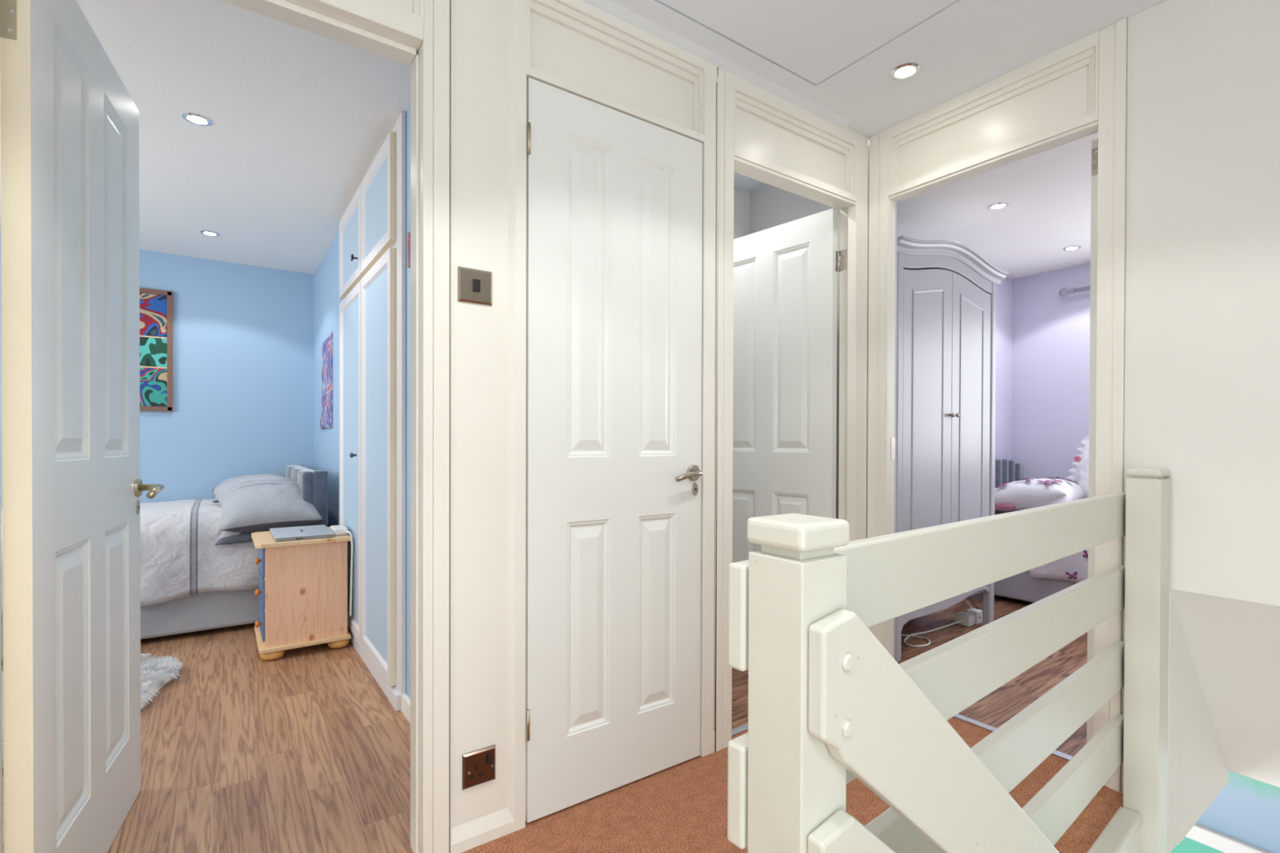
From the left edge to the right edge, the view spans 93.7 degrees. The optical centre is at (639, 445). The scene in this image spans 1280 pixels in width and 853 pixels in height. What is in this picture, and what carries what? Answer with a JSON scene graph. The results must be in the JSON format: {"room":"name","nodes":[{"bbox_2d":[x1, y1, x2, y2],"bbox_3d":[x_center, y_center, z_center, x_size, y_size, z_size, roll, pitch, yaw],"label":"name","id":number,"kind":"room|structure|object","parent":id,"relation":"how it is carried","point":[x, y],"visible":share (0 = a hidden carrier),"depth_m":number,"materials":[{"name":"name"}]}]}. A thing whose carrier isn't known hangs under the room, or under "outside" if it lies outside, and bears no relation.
{"room":"upstairs landing","nodes":[
{"label":"upstairs landing","id":0,"kind":"room"},
{"bbox_2d":[0,229,313,507],"bbox_3d":[-3.575,-0.142,3.696,2.800,2.262,0.040,0,0,-35],"label":"wall","id":1,"kind":"structure","parent":0,"point":[243,334],"depth_m":4.16,"materials":[{"name":"blue paint"}]},
{"bbox_2d":[139,287,173,411],"bbox_3d":[-3.330,-0.623,3.825,0.556,0.796,0.022,0,0,-35],"label":"framed picture","id":2,"kind":"object","parent":1,"relation":"attached to","point":[156,306],"visible":0.4,"depth_m":3.93,"materials":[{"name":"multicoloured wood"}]},
{"bbox_2d":[139,367,167,406],"bbox_3d":[-3.333,-0.382,3.829,0.494,0.252,0.006,0,0,-35],"label":"print","id":3,"kind":"object","parent":2,"relation":"attached to","point":[153,380],"depth_m":3.93},
{"bbox_2d":[139,336,167,367],"bbox_3d":[-3.332,-0.611,3.828,0.494,0.190,0.006,0,0,-35],"label":"print","id":4,"kind":"object","parent":2,"relation":"on","point":[153,349],"depth_m":3.93},
{"bbox_2d":[139,293,167,337],"bbox_3d":[-3.331,-0.852,3.826,0.494,0.276,0.006,0,0,-35],"label":"print","id":5,"kind":"object","parent":2,"relation":"on","point":[153,306],"depth_m":3.93},
{"bbox_2d":[313,105,410,698],"bbox_3d":[-1.413,-0.131,3.055,0.040,2.262,3.493,0,0,-35],"label":"wall","id":6,"kind":"structure","parent":0,"point":[326,301],"depth_m":3.65,"materials":[{"name":"blue paint"}]},
{"bbox_2d":[320,332,332,429],"bbox_3d":[-2.040,-0.408,3.898,0.016,0.600,0.450,0,0,-35],"label":"poster","id":7,"kind":"object","parent":6,"relation":"attached to","point":[326,421],"visible":1,"depth_m":3.89,"materials":[{"name":"paper"}]},
{"bbox_2d":[401,693,410,724],"bbox_3d":[-0.665,0.975,1.943,0.017,0.070,0.790,0,0,-35],"label":"baseboard","id":8,"kind":"structure","parent":6,"relation":"attached to","point":[406,700],"depth_m":2.21,"materials":[{"name":"beige paint"}]},
{"bbox_2d":[407,231,410,267],"bbox_3d":[-0.800,-0.720,2.139,0.008,0.125,0.190,0,0,-35],"label":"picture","id":9,"kind":"object","parent":6,"relation":"attached to","point":[409,233],"visible":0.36,"depth_m":2.20},
{"bbox_2d":[410,0,449,852],"bbox_3d":[-0.522,-0.118,1.487,0.068,2.262,0.104,0,0,-35],"label":"trim","id":10,"kind":"structure","parent":6,"relation":"attached to","point":[430,65],"depth_m":1.45,"materials":[{"name":"beige paint"}]},
{"bbox_2d":[525,77,702,822],"bbox_3d":[-0.046,0.016,1.754,0.610,1.978,0.089,0,0,-35],"label":"door","id":11,"kind":"structure","parent":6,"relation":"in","point":[614,473],"depth_m":1.74,"materials":[{"name":"white paint"}]},
{"bbox_2d":[526,0,705,142],"bbox_3d":[-0.070,-1.113,1.789,0.618,0.272,0.090,0,0,-35],"label":"transom panel","id":12,"kind":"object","parent":6,"relation":"attached to","point":[576,47],"depth_m":1.76,"materials":[{"name":"beige paint"}]},
{"bbox_2d":[581,0,851,128],"bbox_3d":[0.152,-1.243,1.868,1.600,0.012,0.035,0,0,-35],"label":"trim","id":13,"kind":"structure","parent":6,"relation":"attached to","point":[609,6],"depth_m":1.92,"materials":[{"name":"white paint"}]},
{"bbox_2d":[369,0,423,22],"bbox_3d":[-0.832,-1.127,1.247,0.725,0.242,0.080,0,0,-35],"label":"trim","id":14,"kind":"structure","parent":0,"point":[413,8],"depth_m":1.42,"materials":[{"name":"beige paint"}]},
{"bbox_2d":[284,0,423,52],"bbox_3d":[-0.839,-0.986,1.256,0.725,0.045,0.100,0,0,-35],"label":"trim","id":15,"kind":"structure","parent":14,"relation":"attached to","point":[369,15],"depth_m":1.37,"materials":[{"name":"beige paint"}]},
{"bbox_2d":[448,0,526,852],"bbox_3d":[-0.399,-0.118,1.550,0.198,2.262,0.060,0,0,-35],"label":"wall panel","id":16,"kind":"object","parent":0,"point":[488,37],"visible":0.89,"depth_m":1.54,"materials":[{"name":"beige paint"}]},
{"bbox_2d":[457,266,492,306],"bbox_3d":[-0.413,-0.402,1.509,0.088,0.086,0.013,0,0,-35],"label":"light switch","id":17,"kind":"object","parent":16,"relation":"attached to","point":[474,286],"visible":1,"depth_m":1.50,"materials":[{"name":"metal"}]},
{"bbox_2d":[462,744,495,790],"bbox_3d":[-0.407,0.819,1.524,0.086,0.088,0.014,0,0,-35],"label":"power socket","id":18,"kind":"object","parent":16,"relation":"attached to","point":[478,766],"visible":1,"depth_m":1.52,"materials":[{"name":"brown metal"}]},
{"bbox_2d":[1,595,1139,852],"bbox_3d":[-0.007,1.018,2.448,7.200,0.021,6.200,0,0,-35],"label":"floor","id":19,"kind":"structure","parent":0,"point":[303,750],"depth_m":1.86,"materials":[{"name":"brown wood"}]},
{"bbox_2d":[1,653,186,768],"bbox_3d":[-2.256,0.979,2.357,0.778,0.042,1.124,0,1,-45],"label":"shaggy rug","id":20,"kind":"object","parent":19,"relation":"on","point":[155,672],"visible":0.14,"depth_m":2.52,"materials":[{"name":"white fur"}]},
{"bbox_2d":[1,465,328,659],"bbox_3d":[-2.960,0.567,3.358,2.015,0.852,1.190,0,0,-35],"label":"double bed","id":21,"kind":"object","parent":19,"relation":"on","point":[206,611],"visible":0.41,"depth_m":3.15,"materials":[{"name":"grey fabric"}]},
{"bbox_2d":[0,498,259,616],"bbox_3d":[-2.998,0.559,3.283,1.872,0.446,1.277,0,0,-35],"label":"duvet","id":22,"kind":"object","parent":21,"relation":"on","point":[180,557],"visible":0.29,"depth_m":3.08,"materials":[{"name":"grey fabric"}]},
{"bbox_2d":[215,530,270,545],"bbox_3d":[-2.120,0.447,3.367,0.444,0.138,0.384,0,0,-35],"label":"pillow","id":23,"kind":"object","parent":22,"relation":"on","point":[242,537],"visible":0.16,"depth_m":3.16,"materials":[{"name":"grey fabric"}]},
{"bbox_2d":[212,476,324,533],"bbox_3d":[-2.151,0.331,3.454,0.480,0.291,0.623,0,1,-39],"label":"pillow","id":24,"kind":"object","parent":23,"relation":"on","point":[250,504],"visible":0.93,"depth_m":3.29,"materials":[{"name":"grey fabric"}]},
{"bbox_2d":[212,473,283,502],"bbox_3d":[-2.539,0.290,3.963,0.469,0.198,0.601,0,0,-35],"label":"pillow","id":25,"kind":"object","parent":22,"relation":"on","point":[228,480],"visible":0.23,"depth_m":3.94,"materials":[{"name":"grey fabric"}]},
{"bbox_2d":[251,526,351,660],"bbox_3d":[-1.716,0.724,3.028,0.399,0.549,0.442,0,0,-35],"label":"nightstand","id":26,"kind":"object","parent":19,"relation":"on","point":[302,592],"visible":0.97,"depth_m":2.86,"materials":[{"name":"brown wood"}]},
{"bbox_2d":[269,524,334,541],"bbox_3d":[-1.702,0.438,3.015,0.254,0.020,0.359,0,0,-35],"label":"laptop","id":27,"kind":"object","parent":26,"relation":"on","point":[293,533],"visible":1,"depth_m":2.95,"materials":[{"name":"silver metal"}]},
{"bbox_2d":[329,524,353,616],"bbox_3d":[-1.510,0.628,3.033,0.069,0.423,0.250,0,0,-35],"label":"charger","id":28,"kind":"object","parent":26,"relation":"on","point":[339,530],"visible":0.98,"depth_m":2.95,"materials":[{"name":"white plastic"}]},
{"bbox_2d":[338,111,406,711],"bbox_3d":[-1.292,-0.128,2.790,0.070,2.266,1.333,0,0,-35],"label":"wardrobe","id":29,"kind":"object","parent":19,"relation":"on","point":[372,228],"visible":0.85,"depth_m":2.53,"materials":[{"name":"white paint"}]},
{"bbox_2d":[731,723,747,736],"bbox_3d":[0.551,1.008,2.266,0.695,0.007,0.030,0,0,-35],"label":"trim","id":30,"kind":"structure","parent":19,"relation":"on","point":[742,728],"depth_m":2.12,"materials":[{"name":"metal"}]},
{"bbox_2d":[901,611,974,647],"bbox_3d":[1.555,0.976,3.228,0.657,0.061,0.228,0,0,-35],"label":"lead","id":31,"kind":"object","parent":19,"relation":"on","point":[964,619],"visible":0.9,"depth_m":3.32,"materials":[{"name":"white plastic"}]},
{"bbox_2d":[727,467,1169,852],"bbox_3d":[0.787,0.743,1.193,1.672,1.353,0.117,0,1,-39],"label":"balustrade","id":32,"kind":"object","parent":19,"relation":"on","point":[784,782],"visible":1,"depth_m":1.09,"materials":[{"name":"white paint"}]},
{"bbox_2d":[807,608,1059,852],"bbox_3d":[0.767,1.499,1.078,1.476,2.641,0.086,0,0,-35],"label":"stair handrail","id":33,"kind":"object","parent":32,"relation":"attached to","point":[870,716],"visible":1,"depth_m":0.69,"materials":[{"name":"white paint"}]},
{"bbox_2d":[894,235,1008,662],"bbox_3d":[1.445,-0.003,3.221,1.028,2.018,0.541,0,0,-35],"label":"wardrobe","id":34,"kind":"object","parent":19,"relation":"on","point":[946,320],"visible":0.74,"depth_m":3.00,"materials":[{"name":"white paint"}]},
{"bbox_2d":[964,599,982,624],"bbox_3d":[1.767,0.923,3.525,0.430,0.160,0.073,1,1,43],"label":"plug adaptor","id":35,"kind":"object","parent":19,"relation":"on","point":[977,613],"visible":0.53,"depth_m":3.38,"materials":[{"name":"white plastic"}]},
{"bbox_2d":[953,714,1072,760],"bbox_3d":[1.243,1.010,2.153,0.030,0.007,0.720,0,0,-35],"label":"trim","id":36,"kind":"structure","parent":19,"relation":"on","point":[975,722],"depth_m":2.15,"materials":[{"name":"metal"}]},
{"bbox_2d":[994,458,1077,602],"bbox_3d":[3.055,0.565,3.481,0.800,0.919,1.975,0,0,-35],"label":"bed","id":37,"kind":"object","parent":19,"relation":"on","point":[1020,586],"visible":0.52,"depth_m":3.77,"materials":[{"name":"fabric"}]},
{"bbox_2d":[995,502,1017,511],"bbox_3d":[2.420,0.385,4.001,0.340,0.098,0.260,0,0,-35],"label":"pillow","id":38,"kind":"object","parent":37,"relation":"on","point":[1001,507],"visible":0.29,"depth_m":3.87,"materials":[{"name":"pink fabric"}]},
{"bbox_2d":[995,476,1084,511],"bbox_3d":[2.615,0.321,3.967,0.622,0.239,0.495,0,1,-41],"label":"pillow","id":39,"kind":"object","parent":37,"relation":"on","point":[1024,494],"visible":0.75,"depth_m":3.78,"materials":[{"name":"white fabric"}]},
{"bbox_2d":[995,482,1007,488],"bbox_3d":[2.357,0.263,3.916,0.092,0.034,0.076,2,-9,-41],"label":"print","id":40,"kind":"object","parent":39,"relation":"attached to","point":[1003,486],"depth_m":3.92},
{"bbox_2d":[1014,479,1033,481],"bbox_3d":[2.482,0.224,3.856,0.070,0.018,0.108,0,0,-15],"label":"print","id":41,"kind":"object","parent":39,"relation":"on","point":[1029,480],"depth_m":3.87},
{"bbox_2d":[1036,480,1053,485],"bbox_3d":[2.526,0.232,3.729,0.063,0.026,0.099,0,0,1],"label":"print","id":42,"kind":"object","parent":39,"relation":"on","point":[1038,482],"depth_m":3.74},
{"bbox_2d":[1048,477,1062,482],"bbox_3d":[2.592,0.217,3.745,0.104,0.039,0.085,2,-9,-41],"label":"print","id":43,"kind":"object","parent":39,"relation":"on","point":[1050,481],"depth_m":3.77},
{"bbox_2d":[1029,549,1088,582],"bbox_3d":[3.169,0.613,3.271,0.885,0.399,1.548,0,0,-35],"label":"duvet","id":44,"kind":"object","parent":37,"relation":"on","point":[1074,567],"visible":0.07,"depth_m":3.52,"materials":[{"name":"white fabric"}]},
{"bbox_2d":[1065,572,1076,578],"bbox_3d":[2.502,0.753,3.481,0.002,0.048,0.060,0,0,-35],"label":"print","id":45,"kind":"object","parent":44,"relation":"attached to","point":[1070,575],"depth_m":3.48},
{"bbox_2d":[1082,550,1088,558],"bbox_3d":[2.553,0.622,3.409,0.002,0.058,0.063,0,0,-35],"label":"print","id":46,"kind":"object","parent":44,"relation":"attached to","point":[1085,555],"depth_m":3.43},
{"bbox_2d":[1066,433,1088,498],"bbox_3d":[2.981,0.208,3.844,0.303,0.581,0.575,0,0,-35],"label":"cushion","id":47,"kind":"object","parent":37,"relation":"on","point":[1079,473],"visible":0.24,"depth_m":3.96,"materials":[{"name":"white fabric"}]},
{"bbox_2d":[0,0,1164,274],"bbox_3d":[-1.153,-1.276,1.623,4.382,0.050,6.200,0,0,-35],"label":"ceiling","id":48,"kind":"structure","parent":0,"point":[300,117],"depth_m":2.12,"materials":[{"name":"white paint"}]},
{"bbox_2d":[182,112,212,125],"bbox_3d":[-1.706,-1.255,2.311,0.094,0.006,0.094,0,0,-35],"label":"recessed light","id":49,"kind":"object","parent":48,"relation":"in","point":[195,118],"visible":1,"depth_m":2.30,"materials":[{"name":"silver metal"}]},
{"bbox_2d":[200,230,219,236],"bbox_3d":[-2.570,-1.266,3.584,0.094,0.006,0.094,0,0,-35],"label":"recessed light","id":50,"kind":"object","parent":48,"relation":"in","point":[203,232],"visible":1,"depth_m":3.57,"materials":[{"name":"silver metal"}]},
{"bbox_2d":[657,0,957,84],"bbox_3d":[0.436,-1.261,1.465,0.988,0.029,0.800,0,0,-35],"label":"hatch","id":51,"kind":"object","parent":48,"relation":"attached to","point":[814,40],"visible":1,"depth_m":1.78,"materials":[{"name":"paint"}]},
{"bbox_2d":[889,62,920,79],"bbox_3d":[0.884,-1.245,2.000,0.094,0.006,0.094,0,0,-35],"label":"recessed light","id":52,"kind":"object","parent":48,"relation":"in","point":[904,71],"visible":1,"depth_m":1.99,"materials":[{"name":"silver metal"}]},
{"bbox_2d":[699,61,724,757],"bbox_3d":[0.212,-0.119,2.003,0.087,2.267,0.102,0,0,-35],"label":"trim","id":53,"kind":"structure","parent":0,"point":[713,147],"depth_m":1.96,"materials":[{"name":"beige paint"}]},
{"bbox_2d":[721,70,734,749],"bbox_3d":[0.267,-0.119,2.040,0.042,2.262,0.101,0,0,-35],"label":"trim","id":54,"kind":"structure","parent":0,"point":[729,77],"depth_m":2.00,"materials":[{"name":"beige paint"}]},
{"bbox_2d":[733,186,749,239],"bbox_3d":[0.142,-0.195,3.007,1.090,2.400,0.040,0,0,-35],"label":"wall","id":55,"kind":"structure","parent":0,"point":[741,197],"depth_m":3.26,"materials":[{"name":"white paint"}]},
{"bbox_2d":[732,208,846,562],"bbox_3d":[0.596,0.011,2.713,0.044,1.978,0.701,0,1,-43],"label":"door","id":56,"kind":"structure","parent":55,"relation":"in","point":[785,286],"depth_m":2.64,"materials":[{"name":"white paint"}]},
{"bbox_2d":[733,172,765,191],"bbox_3d":[-0.090,-1.420,2.837,1.720,0.050,1.633,0,0,-35],"label":"ceiling","id":57,"kind":"structure","parent":0,"point":[740,181],"depth_m":3.19,"materials":[{"name":"white paint"}]},
{"bbox_2d":[733,75,857,209],"bbox_3d":[0.564,-1.112,2.234,0.671,0.278,0.090,0,0,-35],"label":"trim","id":58,"kind":"structure","parent":0,"point":[772,132],"depth_m":2.20,"materials":[{"name":"beige paint"}]},
{"bbox_2d":[749,183,897,658],"bbox_3d":[0.848,-0.203,2.977,0.030,2.420,0.900,0,0,-35],"label":"wall","id":59,"kind":"structure","parent":0,"point":[770,206],"depth_m":3.03,"materials":[{"name":"grey paint"}]},
{"bbox_2d":[866,128,895,657],"bbox_3d":[0.962,-0.120,2.475,0.104,2.262,0.187,0,0,-35],"label":"trim","id":60,"kind":"structure","parent":59,"relation":"attached to","point":[881,209],"depth_m":2.40,"materials":[{"name":"beige paint"}]},
{"bbox_2d":[890,437,894,459],"bbox_3d":[1.010,0.012,2.396,0.024,0.090,0.002,0,0,-35],"label":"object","id":61,"kind":"structure","parent":59,"relation":"attached to","point":[892,452],"depth_m":2.39,"materials":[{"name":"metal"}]},
{"bbox_2d":[838,132,868,541],"bbox_3d":[0.866,-0.120,2.461,0.080,2.262,0.100,0,0,-35],"label":"trim","id":62,"kind":"structure","parent":0,"point":[853,285],"depth_m":2.42,"materials":[{"name":"beige paint"}]},
{"bbox_2d":[897,132,1097,279],"bbox_3d":[2.429,-1.274,2.856,2.738,0.050,2.500,0,0,-35],"label":"ceiling","id":63,"kind":"structure","parent":0,"point":[1047,193],"depth_m":3.24,"materials":[{"name":"white paint"}]},
{"bbox_2d":[987,202,1008,209],"bbox_3d":[1.872,-1.250,3.135,0.094,0.006,0.094,0,0,-35],"label":"recessed light","id":64,"kind":"object","parent":63,"relation":"in","point":[997,206],"visible":1,"depth_m":3.13,"materials":[{"name":"silver metal"}]},
{"bbox_2d":[1062,245,1080,250],"bbox_3d":[2.743,-1.252,3.808,0.094,0.006,0.094,0,0,-35],"label":"recessed light","id":65,"kind":"object","parent":63,"relation":"in","point":[1072,247],"visible":1,"depth_m":3.80,"materials":[{"name":"silver metal"}]},
{"bbox_2d":[995,276,1012,459],"bbox_3d":[1.801,-0.127,3.855,2.530,2.262,0.040,0,0,-35],"label":"wall","id":66,"kind":"structure","parent":0,"point":[1004,291],"depth_m":4.47,"materials":[{"name":"paint"}]},
{"bbox_2d":[1011,262,1090,480],"bbox_3d":[3.510,-0.120,3.589,0.040,2.262,2.440,0,0,-35],"label":"wall","id":67,"kind":"structure","parent":0,"point":[1051,390],"depth_m":4.33,"materials":[{"name":"paint"}]},
{"bbox_2d":[1058,285,1090,297],"bbox_3d":[3.530,-1.063,3.426,0.110,0.062,1.964,0,0,-35],"label":"pole","id":68,"kind":"object","parent":67,"relation":"attached to","point":[1063,292],"visible":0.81,"depth_m":4.14,"materials":[{"name":"white metal"}]},
{"bbox_2d":[1124,829,1139,852],"bbox_3d":[0.787,1.184,1.197,1.660,0.270,0.025,0,1,-39],"label":"wall","id":69,"kind":"structure","parent":0,"point":[1134,846],"depth_m":1.63,"materials":[{"name":"white paint"}]},
{"bbox_2d":[1087,807,1142,852],"bbox_3d":[0.783,1.033,1.200,1.504,0.033,0.050,0,1,-39],"label":"trim","id":70,"kind":"structure","parent":69,"relation":"attached to","point":[1121,830],"depth_m":1.57,"materials":[{"name":"white paint"}]},
{"bbox_2d":[1120,0,1279,852],"bbox_3d":[1.949,-0.043,1.076,0.097,2.392,1.722,0,0,-35],"label":"wall","id":71,"kind":"structure","parent":0,"point":[1202,388],"depth_m":1.61,"materials":[{"name":"white paint"}]},
{"bbox_2d":[888,120,1097,201],"bbox_3d":[1.200,-0.976,2.100,0.044,0.011,0.691,0,0,-35],"label":"trim","id":72,"kind":"structure","parent":71,"relation":"attached to","point":[1093,126],"depth_m":2.04,"materials":[{"name":"beige paint"}]},
{"bbox_2d":[888,30,1098,201],"bbox_3d":[1.214,-1.115,2.108,0.090,0.266,0.691,0,0,-35],"label":"transom panel","id":73,"kind":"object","parent":71,"relation":"attached to","point":[1055,93],"depth_m":2.04,"materials":[{"name":"beige paint"}]},
{"bbox_2d":[1086,138,1097,742],"bbox_3d":[1.712,0.019,2.088,0.662,1.977,0.036,0,0,-35],"label":"door","id":74,"kind":"structure","parent":71,"relation":"in","point":[1094,196],"depth_m":1.90,"materials":[{"name":"white paint"}]},
{"bbox_2d":[1093,17,1128,792],"bbox_3d":[1.433,-0.114,1.806,0.108,2.262,0.070,0,0,-35],"label":"trim","id":75,"kind":"structure","parent":71,"relation":"attached to","point":[1113,39],"depth_m":1.77,"materials":[{"name":"beige paint"}]},
{"bbox_2d":[1177,622,1228,844],"bbox_3d":[1.775,0.776,1.910,0.572,0.752,0.046,0,0,-35],"label":"wall","id":76,"kind":"structure","parent":0,"point":[1203,771],"depth_m":1.82,"materials":[{"name":"white paint"}]},
{"bbox_2d":[1169,589,1279,787],"bbox_3d":[2.259,0.765,1.235,0.786,0.717,1.614,0,0,-35],"label":"wall","id":77,"kind":"structure","parent":0,"point":[1233,645],"depth_m":1.73,"materials":[{"name":"white paint"}]},
{"bbox_3d":[3.277,2.365,2.874,0.060,2.500,3.100,0,0,-35],"label":"wall","id":78,"kind":"structure","parent":0,"visible":0},
{"bbox_2d":[1170,770,1279,852],"bbox_3d":[3.216,2.139,2.828,0.108,1.688,2.220,0,0,-35],"label":"window","id":79,"kind":"structure","parent":78,"relation":"in","point":[1244,817],"depth_m":3.04,"materials":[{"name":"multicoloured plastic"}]},
{"bbox_3d":[-1.426,-0.116,0.851,0.545,2.262,0.100,0,0,-35],"label":"wall","id":80,"kind":"structure","parent":0,"visible":0},
{"bbox_2d":[0,356,2,852],"bbox_3d":[-1.170,-0.117,1.031,0.080,2.262,0.100,0,0,-35],"label":"trim","id":81,"kind":"structure","parent":80,"relation":"attached to","point":[1,731],"depth_m":1.09,"materials":[{"name":"beige paint"}]},
{"bbox_2d":[0,0,164,852],"bbox_3d":[-1.275,0.021,1.429,0.104,1.974,0.728,0,0,-28],"label":"door","id":82,"kind":"structure","parent":80,"relation":"in","point":[73,486],"depth_m":1.27,"materials":[{"name":"white paint"}]},
{"bbox_2d":[221,0,416,66],"bbox_3d":[-0.853,-0.956,1.272,0.719,0.015,0.058,0,0,-35],"label":"door frame","id":83,"kind":"structure","parent":80,"relation":"attached to","point":[283,11],"depth_m":1.36,"materials":[{"name":"beige paint"}]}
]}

